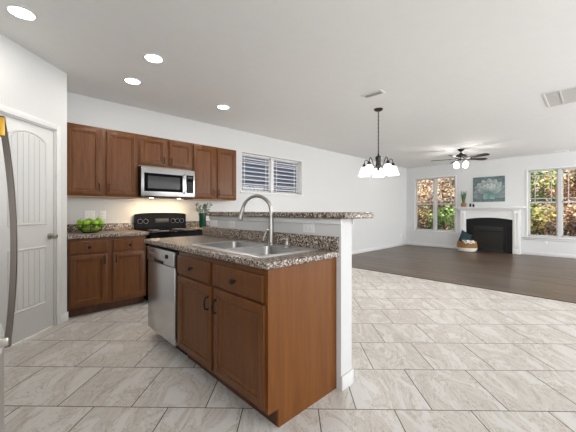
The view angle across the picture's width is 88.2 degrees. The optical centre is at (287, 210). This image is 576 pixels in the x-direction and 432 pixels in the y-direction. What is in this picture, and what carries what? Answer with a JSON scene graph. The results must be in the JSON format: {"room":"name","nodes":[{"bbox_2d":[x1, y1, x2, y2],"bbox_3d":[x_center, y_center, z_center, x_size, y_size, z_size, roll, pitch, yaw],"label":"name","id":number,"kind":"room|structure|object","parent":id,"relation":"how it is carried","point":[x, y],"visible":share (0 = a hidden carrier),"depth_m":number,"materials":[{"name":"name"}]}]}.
{"room":"kitchen","nodes":[
{"label":"kitchen","id":0,"kind":"room"},
{"bbox_2d":[0,33,66,313],"bbox_3d":[-2.491,-0.150,2.253,0.110,2.700,2.000,0,0,1],"label":"wall","id":1,"kind":"structure","parent":0,"point":[29,84],"depth_m":2.91,"materials":[{"name":"paint"}]},
{"bbox_2d":[0,113,57,344],"bbox_3d":[-2.422,0.180,2.790,0.105,2.015,0.584,0,0,1],"label":"door","id":2,"kind":"structure","parent":1,"relation":"in","point":[31,145],"depth_m":2.79,"materials":[{"name":"paint"}]},
{"bbox_2d":[0,104,60,325],"bbox_3d":[-2.469,0.151,2.791,0.117,2.097,0.724,0,0,1],"label":"trim","id":3,"kind":"structure","parent":1,"relation":"attached to","point":[56,129],"depth_m":3.10,"materials":[{"name":"white paint"}]},
{"bbox_2d":[61,312,67,322],"bbox_3d":[-2.414,1.153,3.206,0.014,0.095,0.105,0,0,1],"label":"baseboard","id":4,"kind":"structure","parent":1,"relation":"attached to","point":[64,317],"depth_m":3.20,"materials":[{"name":"white paint"}]},
{"bbox_2d":[67,92,406,250],"bbox_3d":[0.187,-0.150,6.740,11.370,2.700,0.160,0,0,-44],"label":"wall","id":5,"kind":"structure","parent":0,"point":[329,181],"depth_m":6.01,"materials":[{"name":"paint"}]},
{"bbox_2d":[84,211,94,219],"bbox_3d":[-2.610,0.060,3.908,0.118,0.115,0.014,0,0,-44],"label":"switch plate","id":6,"kind":"object","parent":5,"relation":"attached to","point":[87,214],"visible":0.99,"depth_m":3.91,"materials":[{"name":"white plastic"}]},
{"bbox_2d":[67,223,133,231],"bbox_3d":[-2.529,0.223,3.982,0.850,0.100,0.020,0,0,-44],"label":"backsplash","id":7,"kind":"structure","parent":5,"relation":"attached to","point":[109,226],"depth_m":4.07,"materials":[{"name":"stone"}]},
{"bbox_2d":[67,122,137,198],"bbox_3d":[-2.417,-0.605,3.842,0.815,0.870,0.374,0,0,-44],"label":"upper cabinet","id":8,"kind":"object","parent":5,"relation":"attached to","point":[101,162],"visible":0.93,"depth_m":3.71,"materials":[{"name":"brown wood"}]},
{"bbox_2d":[100,211,105,218],"bbox_3d":[-2.505,0.060,4.014,0.072,0.115,0.008,0,0,-44],"label":"outlet plate","id":9,"kind":"object","parent":5,"relation":"attached to","point":[102,213],"visible":0.96,"depth_m":4.02,"materials":[{"name":"white plastic"}]},
{"bbox_2d":[138,134,191,170],"bbox_3d":[-1.845,-0.828,4.397,0.776,0.425,0.374,0,0,-44],"label":"upper cabinet","id":10,"kind":"object","parent":5,"relation":"attached to","point":[152,151],"visible":0.94,"depth_m":4.26,"materials":[{"name":"brown wood"}]},
{"bbox_2d":[137,166,194,198],"bbox_3d":[-1.810,-0.390,4.358,0.762,0.424,0.471,0,0,-44],"label":"microwave","id":11,"kind":"object","parent":10,"relation":"attached to","point":[153,182],"visible":0.93,"depth_m":4.19,"materials":[{"name":"silver metal"}]},
{"bbox_2d":[184,143,235,200],"bbox_3d":[-1.276,-0.605,4.948,0.805,0.870,0.374,0,0,-44],"label":"upper cabinet","id":12,"kind":"object","parent":5,"relation":"attached to","point":[214,168],"visible":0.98,"depth_m":4.82,"materials":[{"name":"brown wood"}]},
{"bbox_2d":[240,153,303,195],"bbox_3d":[-0.314,-0.723,6.216,1.740,0.775,0.165,0,0,-44],"label":"window","id":13,"kind":"structure","parent":5,"relation":"in","point":[270,163],"depth_m":6.22,"materials":[{"name":"white paint"}]},
{"bbox_2d":[352,242,406,253],"bbox_3d":[1.573,1.153,7.961,7.360,0.095,0.015,0,0,-44],"label":"baseboard","id":14,"kind":"structure","parent":5,"relation":"attached to","point":[403,243],"depth_m":9.10,"materials":[{"name":"white paint"}]},
{"bbox_2d":[210,219,351,389],"bbox_3d":[-0.200,0.627,2.646,0.125,1.146,1.722,0,0,-44],"label":"wall","id":15,"kind":"structure","parent":0,"point":[344,231],"depth_m":2.03,"materials":[{"name":"paint"}]},
{"bbox_2d":[211,220,216,226],"bbox_3d":[-0.784,0.132,3.153,0.008,0.072,0.115,0,0,-44],"label":"outlet plate","id":16,"kind":"object","parent":15,"relation":"attached to","point":[213,222],"visible":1,"depth_m":3.14,"materials":[{"name":"white plastic"}]},
{"bbox_2d":[229,220,234,227],"bbox_3d":[-0.551,0.132,2.912,0.008,0.072,0.115,0,0,-44],"label":"outlet plate","id":17,"kind":"object","parent":15,"relation":"attached to","point":[231,222],"visible":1,"depth_m":2.91,"materials":[{"name":"white plastic"}]},
{"bbox_2d":[202,227,338,251],"bbox_3d":[-0.304,0.225,2.645,0.024,0.097,1.838,0,0,-44],"label":"backsplash","id":18,"kind":"structure","parent":15,"relation":"attached to","point":[330,243],"depth_m":2.37,"materials":[{"name":"stone"}]},
{"bbox_2d":[209,216,353,224],"bbox_3d":[-0.196,0.073,2.641,0.157,0.038,1.734,0,0,-44],"label":"trim","id":19,"kind":"structure","parent":15,"relation":"attached to","point":[266,219],"depth_m":2.32,"materials":[{"name":"white paint"}]},
{"bbox_2d":[206,212,373,218],"bbox_3d":[-0.117,0.033,2.675,0.385,0.042,1.805,0,0,-44],"label":"bar","id":20,"kind":"object","parent":15,"relation":"on","point":[326,215],"visible":1,"depth_m":2.15,"materials":[{"name":"stone"}]},
{"bbox_2d":[303,223,314,232],"bbox_3d":[0.150,0.128,2.189,0.008,0.072,0.115,0,0,-44],"label":"outlet plate","id":21,"kind":"object","parent":15,"relation":"attached to","point":[307,227],"visible":1,"depth_m":2.19,"materials":[{"name":"white plastic"}]},
{"bbox_2d":[341,369,353,390],"bbox_3d":[-0.192,1.153,2.644,0.143,0.095,1.736,0,0,-44],"label":"baseboard","id":22,"kind":"structure","parent":15,"relation":"attached to","point":[347,379],"depth_m":2.01,"materials":[{"name":"white paint"}]},
{"bbox_2d":[0,0,575,167],"bbox_3d":[2.840,-1.550,3.887,11.610,0.100,8.030,0,0,-44],"label":"ceiling","id":23,"kind":"structure","parent":0,"point":[473,76],"depth_m":3.07,"materials":[{"name":"paint"}]},
{"bbox_2d":[4,4,38,21],"bbox_3d":[-2.017,-1.496,2.251,0.196,0.008,0.196,0,0,-44],"label":"recessed light","id":24,"kind":"object","parent":23,"relation":"in","point":[18,11],"visible":1,"depth_m":2.24,"materials":[{"name":"white paint"}]},
{"bbox_2d":[123,77,141,84],"bbox_3d":[-1.799,-1.496,3.437,0.196,0.008,0.196,0,0,-44],"label":"recessed light","id":25,"kind":"object","parent":23,"relation":"in","point":[129,80],"visible":1,"depth_m":3.43,"materials":[{"name":"white"}]},
{"bbox_2d":[143,53,163,63],"bbox_3d":[-1.323,-1.496,2.924,0.196,0.008,0.196,0,0,-44],"label":"recessed light","id":26,"kind":"object","parent":23,"relation":"in","point":[150,57],"visible":1,"depth_m":2.92,"materials":[{"name":"white"}]},
{"bbox_2d":[216,105,229,109],"bbox_3d":[-0.937,-1.496,4.293,0.196,0.008,0.196,0,0,-44],"label":"recessed light","id":27,"kind":"object","parent":23,"relation":"in","point":[224,107],"visible":1,"depth_m":4.30,"materials":[{"name":"white"}]},
{"bbox_2d":[360,89,385,98],"bbox_3d":[1.093,-1.496,3.823,0.140,0.008,0.290,0,0,-44],"label":"ceiling vent","id":28,"kind":"object","parent":23,"relation":"in","point":[378,92],"visible":1,"depth_m":3.81,"materials":[{"name":"white metal"}]},
{"bbox_2d":[358,108,398,176],"bbox_3d":[1.320,-1.014,4.382,0.585,0.973,0.588,0,0,-44],"label":"chandelier","id":29,"kind":"object","parent":23,"relation":"hanging from","point":[389,169],"visible":1,"depth_m":4.34,"materials":[{"name":"white glass"}]},
{"bbox_2d":[433,148,489,171],"bbox_3d":[4.168,-1.224,7.196,1.241,0.553,1.279,0,0,-44],"label":"ceiling fan","id":30,"kind":"object","parent":23,"relation":"hanging from","point":[460,156],"visible":1,"depth_m":7.15,"materials":[{"name":"grey metal"}]},
{"bbox_2d":[538,150,570,153],"bbox_3d":[6.766,-1.496,7.560,0.120,0.008,0.620,0,0,-44],"label":"ceiling vent","id":31,"kind":"object","parent":23,"relation":"in","point":[563,150],"visible":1,"depth_m":7.50,"materials":[{"name":"white metal"}]},
{"bbox_2d":[542,87,575,106],"bbox_3d":[3.744,-1.496,3.809,0.700,0.008,0.680,0,0,-44],"label":"ceiling vent","id":32,"kind":"object","parent":23,"relation":"in","point":[568,95],"visible":1,"depth_m":3.92,"materials":[{"name":"white metal"}]},
{"bbox_2d":[4,245,575,431],"bbox_3d":[2.840,1.247,3.887,11.610,0.106,8.030,0,0,-44],"label":"floor","id":33,"kind":"structure","parent":0,"point":[428,355],"depth_m":2.30,"materials":[{"name":"tile"}]},
{"bbox_2d":[0,116,16,431],"bbox_3d":[-1.433,0.305,0.936,0.845,1.730,0.900,0,0,-44],"label":"refrigerator","id":34,"kind":"object","parent":33,"relation":"on","point":[5,341],"visible":1,"depth_m":1.05,"materials":[{"name":"grey metal"}]},
{"bbox_2d":[67,235,145,317],"bbox_3d":[-2.315,0.756,3.744,0.825,0.887,0.650,0,0,-44],"label":"base cabinet","id":35,"kind":"object","parent":33,"relation":"on","point":[104,273],"visible":0.98,"depth_m":3.50,"materials":[{"name":"brown wood"}]},
{"bbox_2d":[67,223,148,238],"bbox_3d":[-2.315,0.243,3.761,0.850,0.140,0.634,0,0,-44],"label":"countertop","id":36,"kind":"structure","parent":35,"relation":"on","point":[110,229],"depth_m":3.75,"materials":[{"name":"stone"}]},
{"bbox_2d":[74,224,105,232],"bbox_3d":[-2.439,0.218,3.666,0.337,0.108,0.267,0,0,-44],"label":"wire bowl","id":37,"kind":"object","parent":36,"relation":"on","point":[74,224],"visible":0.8,"depth_m":3.60,"materials":[{"name":"black"}]},
{"bbox_2d":[76,222,82,228],"bbox_3d":[-2.514,0.176,3.588,0.080,0.084,0.079,0,0,30],"label":"apple","id":38,"kind":"object","parent":37,"relation":"in","point":[79,224],"visible":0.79,"depth_m":3.56,"materials":[{"name":"green food"}]},
{"bbox_2d":[82,226,89,231],"bbox_3d":[-2.446,0.217,3.602,0.079,0.088,0.080,0,0,-2],"label":"apple","id":39,"kind":"object","parent":37,"relation":"in","point":[88,228],"visible":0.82,"depth_m":3.58,"materials":[{"name":"green food"}]},
{"bbox_2d":[82,220,89,226],"bbox_3d":[-2.426,0.146,3.575,0.079,0.088,0.078,0,0,-20],"label":"apple","id":40,"kind":"object","parent":37,"relation":"in","point":[84,222],"visible":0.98,"depth_m":3.55,"materials":[{"name":"green food"}]},
{"bbox_2d":[91,226,98,231],"bbox_3d":[-2.380,0.219,3.671,0.078,0.084,0.081,0,0,43],"label":"apple","id":41,"kind":"object","parent":37,"relation":"in","point":[96,227],"visible":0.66,"depth_m":3.65,"materials":[{"name":"green food"}]},
{"bbox_2d":[91,220,98,225],"bbox_3d":[-2.365,0.152,3.638,0.081,0.083,0.079,0,0,-36],"label":"apple","id":42,"kind":"object","parent":37,"relation":"in","point":[93,221],"visible":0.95,"depth_m":3.61,"materials":[{"name":"green food"}]},
{"bbox_2d":[147,245,187,354],"bbox_3d":[-0.921,0.759,2.802,0.599,0.882,0.602,0,0,-44],"label":"dishwasher","id":43,"kind":"object","parent":33,"relation":"on","point":[162,262],"visible":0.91,"depth_m":2.55,"materials":[{"name":"silver metal"}]},
{"bbox_2d":[134,213,201,300],"bbox_3d":[-1.694,0.605,4.282,0.756,1.150,0.742,0,0,-44],"label":"stove","id":44,"kind":"object","parent":33,"relation":"on","point":[158,225],"visible":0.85,"depth_m":4.34,"materials":[{"name":"black metal"}]},
{"bbox_2d":[139,228,201,233],"bbox_3d":[-1.696,0.285,4.285,0.756,0.020,0.625,0,0,-44],"label":"cooktop","id":45,"kind":"object","parent":44,"relation":"in","point":[151,230],"depth_m":4.15,"materials":[{"name":"black glass"}]},
{"bbox_2d":[177,251,335,427],"bbox_3d":[-0.293,0.756,2.176,0.660,0.887,1.103,0,0,-44],"label":"base cabinet","id":46,"kind":"object","parent":33,"relation":"on","point":[268,336],"visible":0.96,"depth_m":1.80,"materials":[{"name":"brown wood"}]},
{"bbox_2d":[144,227,338,269],"bbox_3d":[-0.523,0.244,2.433,0.634,0.137,1.838,0,0,-44],"label":"countertop","id":47,"kind":"structure","parent":46,"relation":"on","point":[327,246],"depth_m":2.15,"materials":[{"name":"stone"}]},
{"bbox_2d":[192,240,317,257],"bbox_3d":[-0.275,0.356,2.205,0.519,0.182,0.904,0,0,-44],"label":"sink","id":48,"kind":"object","parent":47,"relation":"in","point":[244,247],"visible":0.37,"depth_m":2.20,"materials":[{"name":"silver metal"}]},
{"bbox_2d":[280,237,289,246],"bbox_3d":[-0.018,0.230,2.191,0.069,0.069,0.044,0,0,-44],"label":"soap dispenser","id":49,"kind":"object","parent":48,"relation":"on","point":[285,238],"visible":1,"depth_m":2.19,"materials":[{"name":"silver metal"}]},
{"bbox_2d":[237,194,274,244],"bbox_3d":[-0.259,0.067,2.368,0.325,0.395,0.062,0,0,17],"label":"faucet","id":50,"kind":"object","parent":47,"relation":"on","point":[270,229],"visible":1,"depth_m":2.32,"materials":[{"name":"silver metal"}]},
{"bbox_2d":[456,239,477,251],"bbox_3d":[5.301,1.010,8.799,0.544,0.379,0.544,0,0,-44],"label":"basket","id":51,"kind":"object","parent":33,"relation":"on","point":[461,246],"visible":0.89,"depth_m":8.60,"materials":[{"name":"beige wicker"}]},
{"bbox_2d":[459,230,471,240],"bbox_3d":[5.295,0.805,8.877,0.484,0.480,0.149,0,0,-5],"label":"pillow","id":52,"kind":"object","parent":51,"relation":"in","point":[464,235],"visible":0.8,"depth_m":8.83,"materials":[{"name":"teal fabric"}]},
{"bbox_2d":[463,240,474,243],"bbox_3d":[5.269,0.907,8.688,0.300,0.106,0.392,0,0,16],"label":"blanket","id":53,"kind":"object","parent":51,"relation":"in","point":[468,241],"visible":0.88,"depth_m":8.55,"materials":[{"name":"white fabric"}]},
{"bbox_2d":[455,206,525,253],"bbox_3d":[5.854,0.542,8.688,0.199,1.315,1.720,0,0,-44],"label":"fireplace","id":54,"kind":"object","parent":33,"relation":"on","point":[494,229],"visible":0.88,"depth_m":8.57,"materials":[{"name":"white paint"}]},
{"bbox_2d":[460,190,466,206],"bbox_3d":[5.400,-0.368,9.132,0.200,0.506,0.203,0,0,-44],"label":"potted plant","id":55,"kind":"object","parent":54,"relation":"on","point":[463,196],"visible":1,"depth_m":9.09,"materials":[{"name":"green plant"}]},
{"bbox_2d":[455,206,525,209],"bbox_3d":[5.854,-0.070,8.688,0.199,0.090,1.720,0,0,-44],"label":"mantel shelf","id":56,"kind":"object","parent":54,"relation":"attached to","point":[518,207],"depth_m":8.56,"materials":[{"name":"white paint"}]},
{"bbox_3d":[-1.161,0.756,4.862,0.800,0.887,0.651,0,0,-44],"label":"base cabinet","id":57,"kind":"object","parent":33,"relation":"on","visible":0},
{"bbox_2d":[186,221,209,228],"bbox_3d":[-1.165,0.243,4.876,0.817,0.140,0.634,0,0,-44],"label":"countertop","id":58,"kind":"structure","parent":57,"relation":"on","point":[189,224],"depth_m":4.89,"materials":[{"name":"stone"}]},
{"bbox_2d":[199,213,205,227],"bbox_3d":[-1.388,0.155,4.824,0.116,0.235,0.116,0,0,-44],"label":"vase","id":59,"kind":"object","parent":58,"relation":"on","point":[202,220],"visible":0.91,"depth_m":4.78,"materials":[{"name":"green glass"}]},
{"bbox_2d":[194,202,211,217],"bbox_3d":[-1.391,0.049,4.821,0.283,0.390,0.224,0,0,-44],"label":"sprigs","id":60,"kind":"object","parent":59,"relation":"in","point":[204,207],"visible":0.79,"depth_m":4.82,"materials":[{"name":"green plant"}]},
{"bbox_2d":[407,151,575,254],"bbox_3d":[6.979,-0.150,7.786,0.160,2.700,7.790,0,0,-44],"label":"wall","id":61,"kind":"structure","parent":0,"point":[513,169],"depth_m":8.61,"materials":[{"name":"paint"}]},
{"bbox_2d":[407,242,456,248],"bbox_3d":[4.785,1.153,9.924,0.015,0.095,1.634,0,0,-44],"label":"baseboard","id":62,"kind":"structure","parent":61,"relation":"attached to","point":[408,243],"depth_m":9.89,"materials":[{"name":"white paint"}]},
{"bbox_2d":[411,175,458,234],"bbox_3d":[4.879,-0.190,9.881,0.160,1.890,1.500,0,0,-44],"label":"window","id":63,"kind":"structure","parent":61,"relation":"in","point":[435,230],"depth_m":9.86,"materials":[{"name":"grey plastic"}]},
{"bbox_2d":[473,176,504,201],"bbox_3d":[5.907,-0.632,8.746,0.038,0.735,0.790,0,0,-44],"label":"painting","id":64,"kind":"object","parent":61,"relation":"attached to","point":[485,189],"visible":1,"depth_m":8.72,"materials":[{"name":"paint"}]},
{"bbox_2d":[522,165,575,241],"bbox_3d":[7.019,-0.175,7.672,0.160,1.920,1.510,0,0,-44],"label":"window","id":65,"kind":"structure","parent":61,"relation":"in","point":[559,236],"depth_m":7.74,"materials":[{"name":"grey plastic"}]},
{"bbox_2d":[524,251,575,258],"bbox_3d":[8.005,1.153,6.601,0.015,0.095,4.340,0,0,-44],"label":"baseboard","id":66,"kind":"structure","parent":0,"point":[525,252],"depth_m":7.77,"materials":[{"name":"white paint"}]},
{"label":"outside","id":67,"kind":"structure","parent":0,"visible":0},
{"bbox_2d":[418,170,574,231],"bbox_3d":[9.936,-1.251,15.756,15.000,5.702,28.800,0,0,-44],"label":"ground","id":68,"kind":"structure","parent":67,"point":[539,205],"depth_m":14.35,"materials":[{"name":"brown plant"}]},
{"bbox_2d":[417,205,432,228],"bbox_3d":[5.474,0.704,12.461,1.742,2.011,1.687,0,0,-44],"label":"shrub","id":69,"kind":"object","parent":68,"relation":"on","point":[422,222],"visible":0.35,"depth_m":12.02,"materials":[{"name":"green plant"}]},
{"bbox_2d":[418,180,443,209],"bbox_3d":[6.036,-0.913,14.534,2.430,3.771,2.435,0,0,-44],"label":"tree","id":70,"kind":"object","parent":68,"relation":"on","point":[424,183],"visible":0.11,"depth_m":14.23,"materials":[{"name":"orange plant"}]},
{"bbox_2d":[418,178,454,229],"bbox_3d":[7.013,-0.565,13.233,2.548,3.366,2.599,0,0,-44],"label":"tree","id":71,"kind":"object","parent":68,"relation":"on","point":[446,184],"visible":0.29,"depth_m":13.07,"materials":[{"name":"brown plant"}]},
{"bbox_2d":[425,205,453,229],"bbox_3d":[6.227,0.693,11.824,1.500,1.875,1.365,0,0,-44],"label":"shrub","id":72,"kind":"object","parent":68,"relation":"on","point":[447,215],"visible":0.32,"depth_m":11.50,"materials":[{"name":"green plant"}]},
{"bbox_2d":[530,206,555,235],"bbox_3d":[8.118,0.767,9.837,1.582,1.872,1.722,0,0,-44],"label":"shrub","id":73,"kind":"object","parent":68,"relation":"on","point":[536,227],"visible":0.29,"depth_m":9.46,"materials":[{"name":"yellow plant"}]},
{"bbox_2d":[530,171,556,222],"bbox_3d":[8.911,-0.995,11.344,2.499,4.014,2.474,0,0,-44],"label":"tree","id":74,"kind":"object","parent":68,"relation":"on","point":[541,179],"visible":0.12,"depth_m":10.90,"materials":[{"name":"green plant"}]},
{"bbox_2d":[531,169,574,206],"bbox_3d":[10.997,-2.152,11.919,3.633,5.117,3.620,0,0,-44],"label":"tree","id":75,"kind":"object","parent":68,"relation":"on","point":[572,169],"visible":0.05,"depth_m":11.80,"materials":[{"name":"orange plant"}]},
{"bbox_2d":[540,169,575,234],"bbox_3d":[9.978,-0.914,10.278,2.282,3.980,2.563,0,0,-44],"label":"tree","id":76,"kind":"object","parent":68,"relation":"on","point":[572,186],"visible":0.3,"depth_m":10.30,"materials":[{"name":"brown plant"}]},
{"bbox_2d":[542,198,575,236],"bbox_3d":[8.835,0.636,9.097,1.555,2.140,1.635,0,0,-44],"label":"shrub","id":77,"kind":"object","parent":68,"relation":"on","point":[569,218],"visible":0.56,"depth_m":9.05,"materials":[{"name":"green plant"}]},
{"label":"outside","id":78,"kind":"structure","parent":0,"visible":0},
{"bbox_3d":[-2.797,1.625,8.993,12.500,0.150,7.190,0,0,-44],"label":"ground","id":79,"kind":"structure","parent":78,"visible":0},
{"bbox_2d":[242,156,295,192],"bbox_3d":[-0.034,-1.050,10.453,10.500,5.200,0.340,0,0,-44],"label":"neighbor house","id":80,"kind":"structure","parent":79,"relation":"on","point":[254,172],"depth_m":9.58,"materials":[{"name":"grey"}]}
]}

